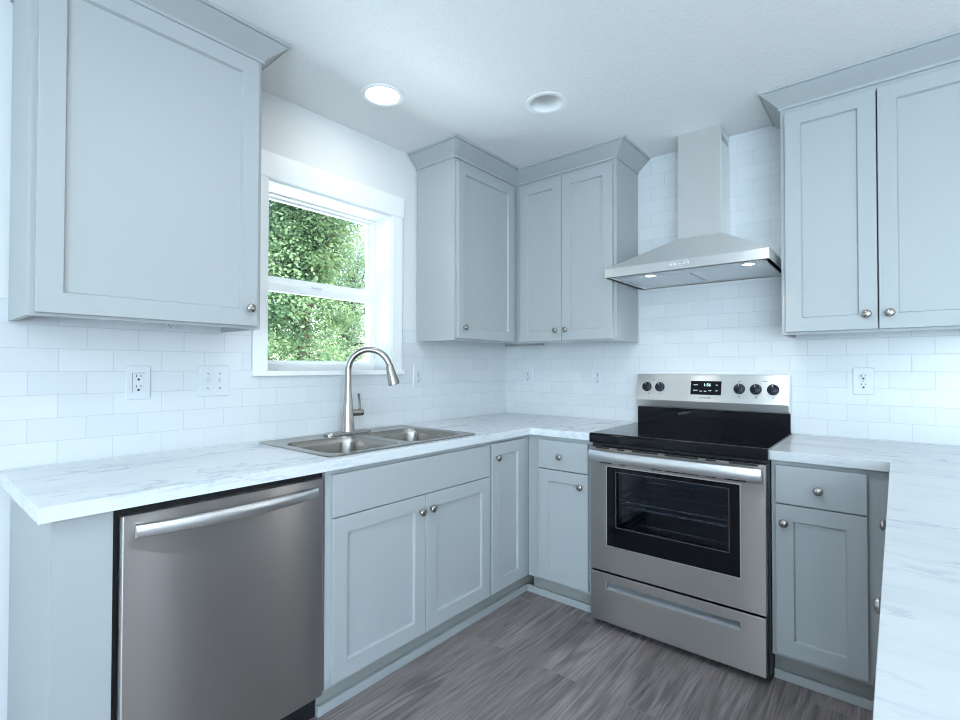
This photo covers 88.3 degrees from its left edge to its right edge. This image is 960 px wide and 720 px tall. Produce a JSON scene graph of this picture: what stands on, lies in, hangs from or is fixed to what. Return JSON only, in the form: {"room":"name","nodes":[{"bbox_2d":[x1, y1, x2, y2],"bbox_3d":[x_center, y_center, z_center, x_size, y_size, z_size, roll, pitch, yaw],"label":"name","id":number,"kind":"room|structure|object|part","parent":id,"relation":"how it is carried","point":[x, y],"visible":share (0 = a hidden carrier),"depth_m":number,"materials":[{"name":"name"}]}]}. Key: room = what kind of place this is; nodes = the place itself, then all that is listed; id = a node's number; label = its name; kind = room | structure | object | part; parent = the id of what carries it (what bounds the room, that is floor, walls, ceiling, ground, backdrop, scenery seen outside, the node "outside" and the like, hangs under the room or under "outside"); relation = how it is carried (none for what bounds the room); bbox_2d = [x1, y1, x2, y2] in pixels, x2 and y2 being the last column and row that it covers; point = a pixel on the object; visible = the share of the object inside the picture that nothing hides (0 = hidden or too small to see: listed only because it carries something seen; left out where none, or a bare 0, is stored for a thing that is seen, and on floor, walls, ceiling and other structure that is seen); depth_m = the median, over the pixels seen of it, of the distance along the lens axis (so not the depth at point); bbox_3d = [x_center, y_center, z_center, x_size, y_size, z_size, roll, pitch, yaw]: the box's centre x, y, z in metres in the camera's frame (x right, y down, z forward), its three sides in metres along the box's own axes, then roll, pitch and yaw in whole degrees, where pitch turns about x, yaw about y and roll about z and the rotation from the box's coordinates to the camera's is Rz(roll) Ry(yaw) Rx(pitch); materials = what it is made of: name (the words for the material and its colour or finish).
{"room":"kitchen","nodes":[
{"label":"kitchen","id":0,"kind":"room"},
{"bbox_2d":[0,0,505,719],"bbox_3d":[-1.788,0.022,1.333,0.206,2.466,6.350,-1,-1,40],"label":"wall","id":1,"kind":"structure","parent":0,"point":[63,401],"depth_m":1.95,"materials":[{"name":"white tile"}]},
{"bbox_2d":[125,366,150,399],"bbox_3d":[-1.251,0.083,1.811,0.008,0.124,0.078,-1,-1,40],"label":"wall outlet","id":2,"kind":"object","parent":1,"relation":"attached to","point":[137,378],"visible":1,"depth_m":1.81,"materials":[{"name":"white plastic"}]},
{"bbox_2d":[133,373,143,391],"bbox_3d":[-1.250,0.083,1.810,0.003,0.068,0.035,-1,-1,40],"label":"receptacle","id":3,"kind":"object","parent":2,"relation":"attached to","point":[138,378],"depth_m":1.81,"materials":[{"name":"white plastic"}]},
{"bbox_2d":[8,0,290,332],"bbox_3d":[-1.123,-0.662,1.688,0.374,1.086,0.806,-1,-1,40],"label":"upper cabinet","id":4,"kind":"object","parent":1,"relation":"attached to","point":[135,178],"visible":1,"depth_m":1.55,"materials":[{"name":"grey paint"}]},
{"bbox_3d":[-1.122,-1.165,1.696,0.374,0.080,0.806,-1,-1,40],"label":"crown molding","id":5,"kind":"part","parent":4,"relation":"part of","materials":[{"name":"grey paint"}]},
{"bbox_3d":[-0.834,-0.189,1.800,0.029,0.033,0.033,-1,-1,40],"label":"knob","id":6,"kind":"part","parent":4,"relation":"part of","materials":[{"name":"silver metal"}]},
{"bbox_2d":[197,366,228,396],"bbox_3d":[-1.080,0.085,2.010,0.016,0.124,0.122,-1,-1,40],"label":"light switch","id":7,"kind":"object","parent":1,"relation":"attached to","point":[211,380],"visible":1,"depth_m":2.01,"materials":[{"name":"white plastic"}]},
{"bbox_2d":[0,298,505,470],"bbox_3d":[-0.672,0.096,2.517,0.006,0.546,2.700,-1,-1,40],"label":"tile backsplash","id":8,"kind":"structure","parent":1,"relation":"attached to","point":[63,401],"depth_m":1.91,"materials":[{"name":"white tile"}]},
{"bbox_2d":[251,149,404,375],"bbox_3d":[-0.785,-0.420,2.528,0.228,0.993,0.861,-1,-1,40],"label":"window","id":9,"kind":"structure","parent":1,"relation":"in","point":[284,180],"depth_m":2.59,"materials":[{"name":"white paint"}]},
{"bbox_3d":[-0.861,-0.567,2.585,0.024,0.447,0.682,-1,-1,40],"label":"sash","id":10,"kind":"part","parent":9,"relation":"part of","materials":[{"name":"white plastic"}]},
{"bbox_3d":[-0.840,-0.171,2.561,0.026,0.388,0.682,-1,-1,40],"label":"sash","id":11,"kind":"part","parent":9,"relation":"part of","materials":[{"name":"white plastic"}]},
{"bbox_3d":[-0.850,-0.378,2.573,0.070,0.861,0.726,-1,-1,40],"label":"vinyl frame","id":12,"kind":"part","parent":9,"relation":"part of","materials":[{"name":"white plastic"}]},
{"bbox_3d":[-0.758,0.064,2.499,0.158,0.024,0.859,-1,-1,40],"label":"sill","id":13,"kind":"part","parent":9,"relation":"part of","materials":[{"name":"white paint"}]},
{"bbox_3d":[-0.710,-0.862,2.472,0.022,0.112,0.858,-1,-1,40],"label":"head casing","id":14,"kind":"part","parent":9,"relation":"part of","materials":[{"name":"white paint"}]},
{"bbox_2d":[413,366,422,387],"bbox_3d":[-0.360,0.098,2.882,0.008,0.124,0.078,-1,-1,40],"label":"wall outlet","id":15,"kind":"object","parent":1,"relation":"attached to","point":[417,370],"visible":1,"depth_m":2.88,"materials":[{"name":"white plastic"}]},
{"bbox_2d":[407,133,538,346],"bbox_3d":[0.030,-0.643,3.074,0.374,1.080,0.949,-1,-1,40],"label":"upper cabinet","id":16,"kind":"object","parent":1,"relation":"attached to","point":[466,193],"visible":0.98,"depth_m":2.82,"materials":[{"name":"grey paint"}]},
{"bbox_3d":[-0.064,-1.145,2.967,0.374,0.080,0.651,-1,-1,40],"label":"crown molding","id":17,"kind":"part","parent":16,"relation":"part of","materials":[{"name":"grey paint"}]},
{"bbox_3d":[0.037,-0.612,2.923,0.019,1.014,0.575,-1,-1,40],"label":"frame","id":18,"kind":"part","parent":16,"relation":"part of","materials":[{"name":"grey paint"}]},
{"bbox_3d":[0.043,-0.600,2.898,0.020,0.970,0.519,-1,-1,40],"label":"door","id":19,"kind":"part","parent":16,"relation":"part of","materials":[{"name":"grey paint"}]},
{"bbox_2d":[209,0,959,166],"bbox_3d":[0.556,-1.318,-0.596,6.400,0.160,6.350,-1,-1,40],"label":"ceiling","id":20,"kind":"structure","parent":0,"point":[652,73],"depth_m":1.95,"materials":[{"name":"white paint"}]},
{"bbox_2d":[361,83,403,106],"bbox_3d":[-0.441,-1.200,2.236,0.193,0.018,0.193,-1,-1,40],"label":"recessed light","id":21,"kind":"object","parent":20,"relation":"in","point":[376,94],"visible":0.99,"depth_m":2.24,"materials":[{"name":"white plastic"}]},
{"bbox_2d":[526,92,566,113],"bbox_3d":[0.308,-1.238,2.299,0.193,0.098,0.193,-1,-1,40],"label":"recessed light","id":22,"kind":"object","parent":20,"relation":"in","point":[542,102],"visible":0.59,"depth_m":2.35,"materials":[{"name":"white plastic"}]},
{"bbox_2d":[309,584,872,719],"bbox_3d":[0.625,1.287,-0.728,6.170,0.120,6.300,-1,-1,40],"label":"floor","id":23,"kind":"structure","parent":0,"point":[534,656],"depth_m":1.96,"materials":[{"name":"grey wood"}]},
{"bbox_2d":[7,497,112,719],"bbox_3d":[-1.204,0.818,1.400,0.594,0.877,0.120,-1,-1,40],"label":"end panel","id":24,"kind":"object","parent":23,"relation":"on","point":[60,634],"visible":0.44,"depth_m":1.23,"materials":[{"name":"grey paint"}]},
{"bbox_3d":[-1.236,0.818,1.361,0.594,0.877,0.020,-1,-1,40],"label":"panel","id":25,"kind":"part","parent":24,"relation":"part of","materials":[{"name":"grey paint"}]},
{"bbox_3d":[-0.976,0.816,1.224,0.019,0.877,0.100,-1,-1,40],"label":"panel","id":26,"kind":"part","parent":24,"relation":"part of","materials":[{"name":"grey paint"}]},
{"bbox_2d":[111,473,322,719],"bbox_3d":[-0.936,0.824,1.656,0.650,0.874,0.609,-1,-1,40],"label":"dishwasher","id":27,"kind":"object","parent":23,"relation":"on","point":[217,597],"visible":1,"depth_m":1.45,"materials":[{"name":"silver metal"}]},
{"bbox_3d":[-0.707,0.446,1.469,0.052,0.036,0.527,-1,-1,40],"label":"handle","id":28,"kind":"part","parent":27,"relation":"part of","materials":[{"name":"silver metal"}]},
{"bbox_3d":[-0.799,1.207,1.536,0.048,0.104,0.609,-1,-1,40],"label":"kick plate","id":29,"kind":"part","parent":27,"relation":"part of","materials":[{"name":"black plastic"}]},
{"bbox_2d":[315,442,489,715],"bbox_3d":[-0.462,0.832,2.253,0.643,0.877,0.911,-1,-1,40],"label":"base cabinet","id":30,"kind":"object","parent":23,"relation":"on","point":[406,540],"visible":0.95,"depth_m":1.98,"materials":[{"name":"grey paint"}]},
{"bbox_3d":[-0.379,0.850,1.911,0.020,0.574,0.448,-1,-1,40],"label":"door","id":31,"kind":"part","parent":30,"relation":"part of","materials":[{"name":"grey paint"}]},
{"bbox_3d":[-0.237,0.630,2.046,0.029,0.033,0.033,-1,-1,40],"label":"knob","id":32,"kind":"part","parent":30,"relation":"part of","materials":[{"name":"silver metal"}]},
{"bbox_3d":[-0.198,0.629,2.093,0.029,0.033,0.033,-1,-1,40],"label":"knob","id":33,"kind":"part","parent":30,"relation":"part of","materials":[{"name":"silver metal"}]},
{"bbox_3d":[-0.096,0.856,2.250,0.020,0.574,0.428,-1,-1,40],"label":"door","id":34,"kind":"part","parent":30,"relation":"part of","materials":[{"name":"grey paint"}]},
{"bbox_2d":[316,584,526,717],"bbox_3d":[-0.162,1.253,2.248,0.016,0.036,1.300,-1,-1,40],"label":"trim","id":35,"kind":"structure","parent":23,"relation":"on","point":[344,695],"depth_m":2.08,"materials":[{"name":"grey paint"}]},
{"bbox_2d":[480,435,533,608],"bbox_3d":[0.133,0.844,2.968,0.643,0.877,0.946,-1,-1,40],"label":"base cabinet","id":36,"kind":"object","parent":23,"relation":"on","point":[509,458],"visible":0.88,"depth_m":2.55,"materials":[{"name":"grey paint"}]},
{"bbox_2d":[0,413,635,524],"bbox_3d":[-0.272,0.375,2.222,0.982,0.037,2.622,-1,-1,40],"label":"countertop","id":37,"kind":"structure","parent":36,"relation":"on","point":[52,493],"depth_m":1.59,"materials":[{"name":"stone"}]},
{"bbox_2d":[324,347,399,435],"bbox_3d":[-0.575,0.145,2.415,0.352,0.420,0.173,0,-1,-15],"label":"faucet","id":38,"kind":"object","parent":37,"relation":"on","point":[347,427],"visible":1,"depth_m":2.38,"materials":[{"name":"silver metal"}]},
{"bbox_3d":[-0.639,0.349,2.394,0.060,0.011,0.256,-1,-1,40],"label":"plate","id":39,"kind":"part","parent":38,"relation":"part of","materials":[{"name":"silver metal"}]},
{"bbox_3d":[-0.592,0.208,2.426,0.015,0.089,0.027,0,-1,10],"label":"lever","id":40,"kind":"part","parent":38,"relation":"part of","materials":[{"name":"silver metal"}]},
{"bbox_3d":[-0.540,0.019,2.399,0.227,0.168,0.030,0,-1,0],"label":"spout","id":41,"kind":"part","parent":38,"relation":"part of","materials":[{"name":"silver metal"}]},
{"bbox_2d":[259,425,475,456],"bbox_3d":[-0.481,0.445,2.249,0.547,0.186,0.824,-1,-1,40],"label":"sink","id":42,"kind":"object","parent":37,"relation":"in","point":[381,438],"visible":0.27,"depth_m":2.26,"materials":[{"name":"silver metal"}]},
{"bbox_3d":[0.142,0.784,2.538,0.020,0.736,0.280,-1,-1,40],"label":"door","id":43,"kind":"part","parent":36,"relation":"part of","materials":[{"name":"grey paint"}]},
{"bbox_2d":[527,583,590,612],"bbox_3d":[0.426,1.259,2.615,0.419,0.036,0.016,-1,-1,40],"label":"trim","id":44,"kind":"structure","parent":23,"relation":"on","point":[555,596],"depth_m":2.61,"materials":[{"name":"grey paint"}]},
{"bbox_2d":[529,434,592,603],"bbox_3d":[0.588,0.842,2.787,0.384,0.877,0.643,-1,-1,40],"label":"base cabinet","id":45,"kind":"object","parent":23,"relation":"on","point":[559,468],"visible":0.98,"depth_m":2.56,"materials":[{"name":"grey paint"}]},
{"bbox_3d":[0.406,0.500,2.544,0.033,0.033,0.029,-1,-1,40],"label":"knob","id":46,"kind":"part","parent":45,"relation":"part of","materials":[{"name":"silver metal"}]},
{"bbox_3d":[0.428,0.495,2.558,0.292,0.150,0.020,-1,-1,40],"label":"drawer","id":47,"kind":"part","parent":45,"relation":"part of","materials":[{"name":"grey paint"}]},
{"bbox_3d":[0.428,0.864,2.552,0.292,0.578,0.020,-1,-1,40],"label":"door","id":48,"kind":"part","parent":45,"relation":"part of","materials":[{"name":"grey paint"}]},
{"bbox_3d":[0.497,0.637,2.466,0.033,0.033,0.029,-1,-1,40],"label":"knob","id":49,"kind":"part","parent":45,"relation":"part of","materials":[{"name":"silver metal"}]},
{"bbox_2d":[588,374,791,678],"bbox_3d":[1.014,0.674,2.386,0.762,1.200,0.707,-1,-1,40],"label":"electric range","id":50,"kind":"object","parent":23,"relation":"on","point":[681,494],"visible":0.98,"depth_m":2.23,"materials":[{"name":"silver metal"}]},
{"bbox_3d":[0.943,0.150,2.803,0.053,0.053,0.032,-1,-1,40],"label":"control knob","id":51,"kind":"part","parent":50,"relation":"part of","materials":[{"name":"black plastic"}]},
{"bbox_3d":[1.000,0.150,2.756,0.053,0.053,0.032,-1,-1,40],"label":"control knob","id":52,"kind":"part","parent":50,"relation":"part of","materials":[{"name":"black plastic"}]},
{"bbox_2d":[588,445,767,616],"bbox_3d":[0.984,0.710,2.352,0.749,0.587,0.618,-1,-1,40],"label":"oven","id":53,"kind":"object","parent":50,"relation":"in","point":[687,525],"depth_m":2.19,"materials":[{"name":"silver metal"}]},
{"bbox_3d":[0.833,1.124,2.167,0.747,0.230,0.034,-1,-1,40],"label":"drawer","id":54,"kind":"part","parent":50,"relation":"part of","materials":[{"name":"silver metal"}]},
{"bbox_2d":[589,422,791,460],"bbox_3d":[1.021,0.376,2.399,0.761,0.046,0.619,-1,-1,40],"label":"cooktop","id":55,"kind":"object","parent":50,"relation":"in","point":[703,440],"depth_m":2.27,"materials":[{"name":"black glass"}]},
{"bbox_3d":[1.309,0.146,2.499,0.053,0.053,0.032,-1,-1,40],"label":"control knob","id":56,"kind":"part","parent":50,"relation":"part of","materials":[{"name":"black plastic"}]},
{"bbox_3d":[1.365,0.146,2.452,0.053,0.053,0.032,-1,-1,40],"label":"control knob","id":57,"kind":"part","parent":50,"relation":"part of","materials":[{"name":"black plastic"}]},
{"bbox_3d":[1.423,0.145,2.404,0.053,0.053,0.032,-1,-1,40],"label":"control knob","id":58,"kind":"part","parent":50,"relation":"part of","materials":[{"name":"black plastic"}]},
{"bbox_2d":[774,667,873,710],"bbox_3d":[1.356,1.249,1.841,0.451,0.036,0.016,-1,-1,40],"label":"trim","id":59,"kind":"structure","parent":23,"relation":"on","point":[832,691],"depth_m":1.87,"materials":[{"name":"grey paint"}]},
{"bbox_2d":[771,460,888,699],"bbox_3d":[1.489,0.832,2.038,0.410,0.877,0.643,-1,-1,40],"label":"base cabinet","id":60,"kind":"object","parent":23,"relation":"on","point":[828,540],"visible":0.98,"depth_m":1.83,"materials":[{"name":"grey paint"}]},
{"bbox_3d":[1.171,0.630,1.906,0.033,0.033,0.029,-1,-1,40],"label":"knob","id":61,"kind":"part","parent":60,"relation":"part of","materials":[{"name":"silver metal"}]},
{"bbox_3d":[1.256,0.489,1.837,0.033,0.033,0.029,-1,-1,40],"label":"knob","id":62,"kind":"part","parent":60,"relation":"part of","materials":[{"name":"silver metal"}]},
{"bbox_3d":[1.272,0.483,1.856,0.284,0.148,0.020,-1,-1,40],"label":"drawer","id":63,"kind":"part","parent":60,"relation":"part of","materials":[{"name":"grey paint"}]},
{"bbox_3d":[1.272,0.850,1.850,0.284,0.580,0.020,-1,-1,40],"label":"door","id":64,"kind":"part","parent":60,"relation":"part of","materials":[{"name":"grey paint"}]},
{"bbox_2d":[873,596,880,688],"bbox_3d":[1.022,0.812,0.763,0.643,0.877,0.630,-1,-1,40],"label":"base cabinet","id":65,"kind":"object","parent":23,"relation":"on","point":[877,600],"visible":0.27,"depth_m":0.95,"materials":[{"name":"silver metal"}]},
{"bbox_3d":[0.779,0.476,0.956,0.029,0.033,0.033,-1,-1,40],"label":"knob","id":66,"kind":"part","parent":65,"relation":"part of","materials":[{"name":"silver metal"}]},
{"bbox_2d":[879,519,885,596],"bbox_3d":[1.437,0.820,1.263,0.643,0.877,0.668,-1,-1,40],"label":"base cabinet","id":67,"kind":"object","parent":23,"relation":"on","point":[882,523],"visible":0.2,"depth_m":1.44,"materials":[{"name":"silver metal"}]},
{"bbox_2d":[769,434,959,719],"bbox_3d":[1.288,0.361,1.138,1.262,0.037,2.294,-1,-1,40],"label":"countertop","id":68,"kind":"structure","parent":67,"relation":"on","point":[918,663],"depth_m":0.79,"materials":[{"name":"stone"}]},
{"bbox_3d":[1.187,0.484,1.447,0.029,0.033,0.033,-1,-1,40],"label":"knob","id":69,"kind":"part","parent":67,"relation":"part of","materials":[{"name":"silver metal"}]},
{"bbox_2d":[506,125,959,445],"bbox_3d":[2.615,0.033,1.666,6.150,2.466,0.206,-1,-1,40],"label":"wall","id":70,"kind":"structure","parent":0,"point":[734,327],"depth_m":2.56,"materials":[{"name":"white tile"}]},
{"bbox_2d":[523,367,532,384],"bbox_3d":[0.332,0.109,3.424,0.078,0.124,0.008,-1,-1,40],"label":"wall outlet","id":71,"kind":"object","parent":70,"relation":"attached to","point":[527,371],"visible":1,"depth_m":3.42,"materials":[{"name":"white plastic"}]},
{"bbox_2d":[516,135,649,345],"bbox_3d":[0.589,-0.643,2.985,0.750,1.080,0.374,-1,-1,40],"label":"upper cabinet","id":72,"kind":"object","parent":70,"relation":"attached to","point":[577,210],"visible":1,"depth_m":2.86,"materials":[{"name":"grey paint"}]},
{"bbox_3d":[0.368,-0.598,3.010,0.298,0.970,0.020,-1,-1,40],"label":"door","id":73,"kind":"part","parent":72,"relation":"part of","materials":[{"name":"grey paint"}]},
{"bbox_3d":[0.495,-0.611,2.929,0.674,1.014,0.019,-1,-1,40],"label":"frame","id":74,"kind":"part","parent":72,"relation":"part of","materials":[{"name":"grey paint"}]},
{"bbox_3d":[0.590,-1.143,2.992,0.750,0.080,0.374,-1,-1,40],"label":"crown molding","id":75,"kind":"part","parent":72,"relation":"part of","materials":[{"name":"grey paint"}]},
{"bbox_3d":[0.606,-0.601,2.811,0.318,0.970,0.020,-1,-1,40],"label":"door","id":76,"kind":"part","parent":72,"relation":"part of","materials":[{"name":"grey paint"}]},
{"bbox_2d":[592,367,603,386],"bbox_3d":[0.736,0.108,3.089,0.078,0.124,0.008,-1,-1,40],"label":"wall outlet","id":77,"kind":"object","parent":70,"relation":"attached to","point":[597,372],"visible":1,"depth_m":3.09,"materials":[{"name":"white plastic"}]},
{"bbox_2d":[605,124,781,289],"bbox_3d":[1.081,-0.804,2.496,0.739,0.770,0.498,-1,-1,40],"label":"range hood","id":78,"kind":"object","parent":70,"relation":"attached to","point":[704,251],"visible":0.99,"depth_m":2.51,"materials":[{"name":"silver metal"}]},
{"bbox_2d":[643,274,657,276],"bbox_3d":[0.863,-0.426,2.504,0.068,0.004,0.068,-1,-1,40],"label":"lamp","id":79,"kind":"object","parent":78,"relation":"on","point":[644,275],"depth_m":2.49,"materials":[{"name":"white"}]},
{"bbox_3d":[0.984,-0.434,2.374,0.697,0.008,0.144,-1,-1,40],"label":"lamp panel","id":80,"kind":"part","parent":78,"relation":"part of","materials":[{"name":"silver metal"}]},
{"bbox_2d":[721,133,727,146],"bbox_3d":[1.263,-1.133,2.553,0.001,0.030,0.120,-1,-1,40],"label":"vent","id":81,"kind":"object","parent":78,"relation":"attached to","point":[724,140],"depth_m":2.55,"materials":[{"name":"silver metal"}]},
{"bbox_2d":[740,262,756,265],"bbox_3d":[1.205,-0.430,2.220,0.068,0.004,0.068,-1,-1,40],"label":"lamp","id":82,"kind":"object","parent":78,"relation":"on","point":[741,263],"depth_m":2.21,"materials":[{"name":"white"}]},
{"bbox_2d":[758,29,959,337],"bbox_3d":[1.675,-0.654,2.081,0.823,1.084,0.374,-1,-1,40],"label":"upper cabinet","id":83,"kind":"object","parent":70,"relation":"attached to","point":[870,147],"visible":1,"depth_m":1.99,"materials":[{"name":"grey paint"}]},
{"bbox_3d":[1.473,-0.607,2.090,0.316,0.968,0.020,-1,-1,40],"label":"door","id":84,"kind":"part","parent":83,"relation":"part of","materials":[{"name":"grey paint"}]},
{"bbox_3d":[1.676,-1.155,2.089,0.823,0.080,0.374,-1,-1,40],"label":"crown molding","id":85,"kind":"part","parent":83,"relation":"part of","materials":[{"name":"grey paint"}]},
{"bbox_3d":[1.552,-0.186,1.985,0.033,0.033,0.029,-1,-1,40],"label":"knob","id":86,"kind":"part","parent":83,"relation":"part of","materials":[{"name":"silver metal"}]},
{"bbox_3d":[1.608,-0.186,1.939,0.033,0.033,0.029,-1,-1,40],"label":"knob","id":87,"kind":"part","parent":83,"relation":"part of","materials":[{"name":"silver metal"}]},
{"bbox_3d":[1.720,-0.610,1.885,0.318,0.968,0.020,-1,-1,40],"label":"door","id":88,"kind":"part","parent":83,"relation":"part of","materials":[{"name":"grey paint"}]},
{"bbox_2d":[853,368,874,394],"bbox_3d":[1.744,0.097,2.250,0.078,0.124,0.008,-1,-1,40],"label":"wall outlet","id":89,"kind":"object","parent":70,"relation":"attached to","point":[863,378],"visible":1,"depth_m":2.25,"materials":[{"name":"white plastic"}]},
{"bbox_2d":[859,382,867,388],"bbox_3d":[1.743,0.117,2.248,0.035,0.035,0.003,-1,-1,40],"label":"receptacle","id":90,"kind":"object","parent":89,"relation":"attached to","point":[862,385],"depth_m":2.25,"materials":[{"name":"white plastic"}]},
{"bbox_2d":[859,373,867,380],"bbox_3d":[1.743,0.077,2.249,0.035,0.035,0.003,-1,-1,40],"label":"receptacle","id":91,"kind":"object","parent":89,"relation":"attached to","point":[862,376],"depth_m":2.25,"materials":[{"name":"white plastic"}]},
{"label":"outside","id":92,"kind":"structure","parent":0,"visible":0},
{"bbox_3d":[-8.892,2.138,24.086,39.750,0.100,60.000,-1,-1,40],"label":"ground","id":93,"kind":"structure","parent":92,"visible":0},
{"bbox_2d":[268,200,365,360],"bbox_3d":[-2.470,-0.732,7.167,3.190,5.160,3.475,0,-1,-6],"label":"leafy tree","id":94,"kind":"object","parent":93,"relation":"on","point":[299,232],"visible":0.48,"depth_m":7.04,"materials":[{"name":"green plant"}]},
{"bbox_2d":[289,224,365,360],"bbox_3d":[-2.811,-0.564,10.551,2.782,4.925,2.844,0,-1,0],"label":"leafy tree","id":95,"kind":"object","parent":93,"relation":"on","point":[356,343],"visible":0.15,"depth_m":10.06,"materials":[{"name":"plant"}]}
]}

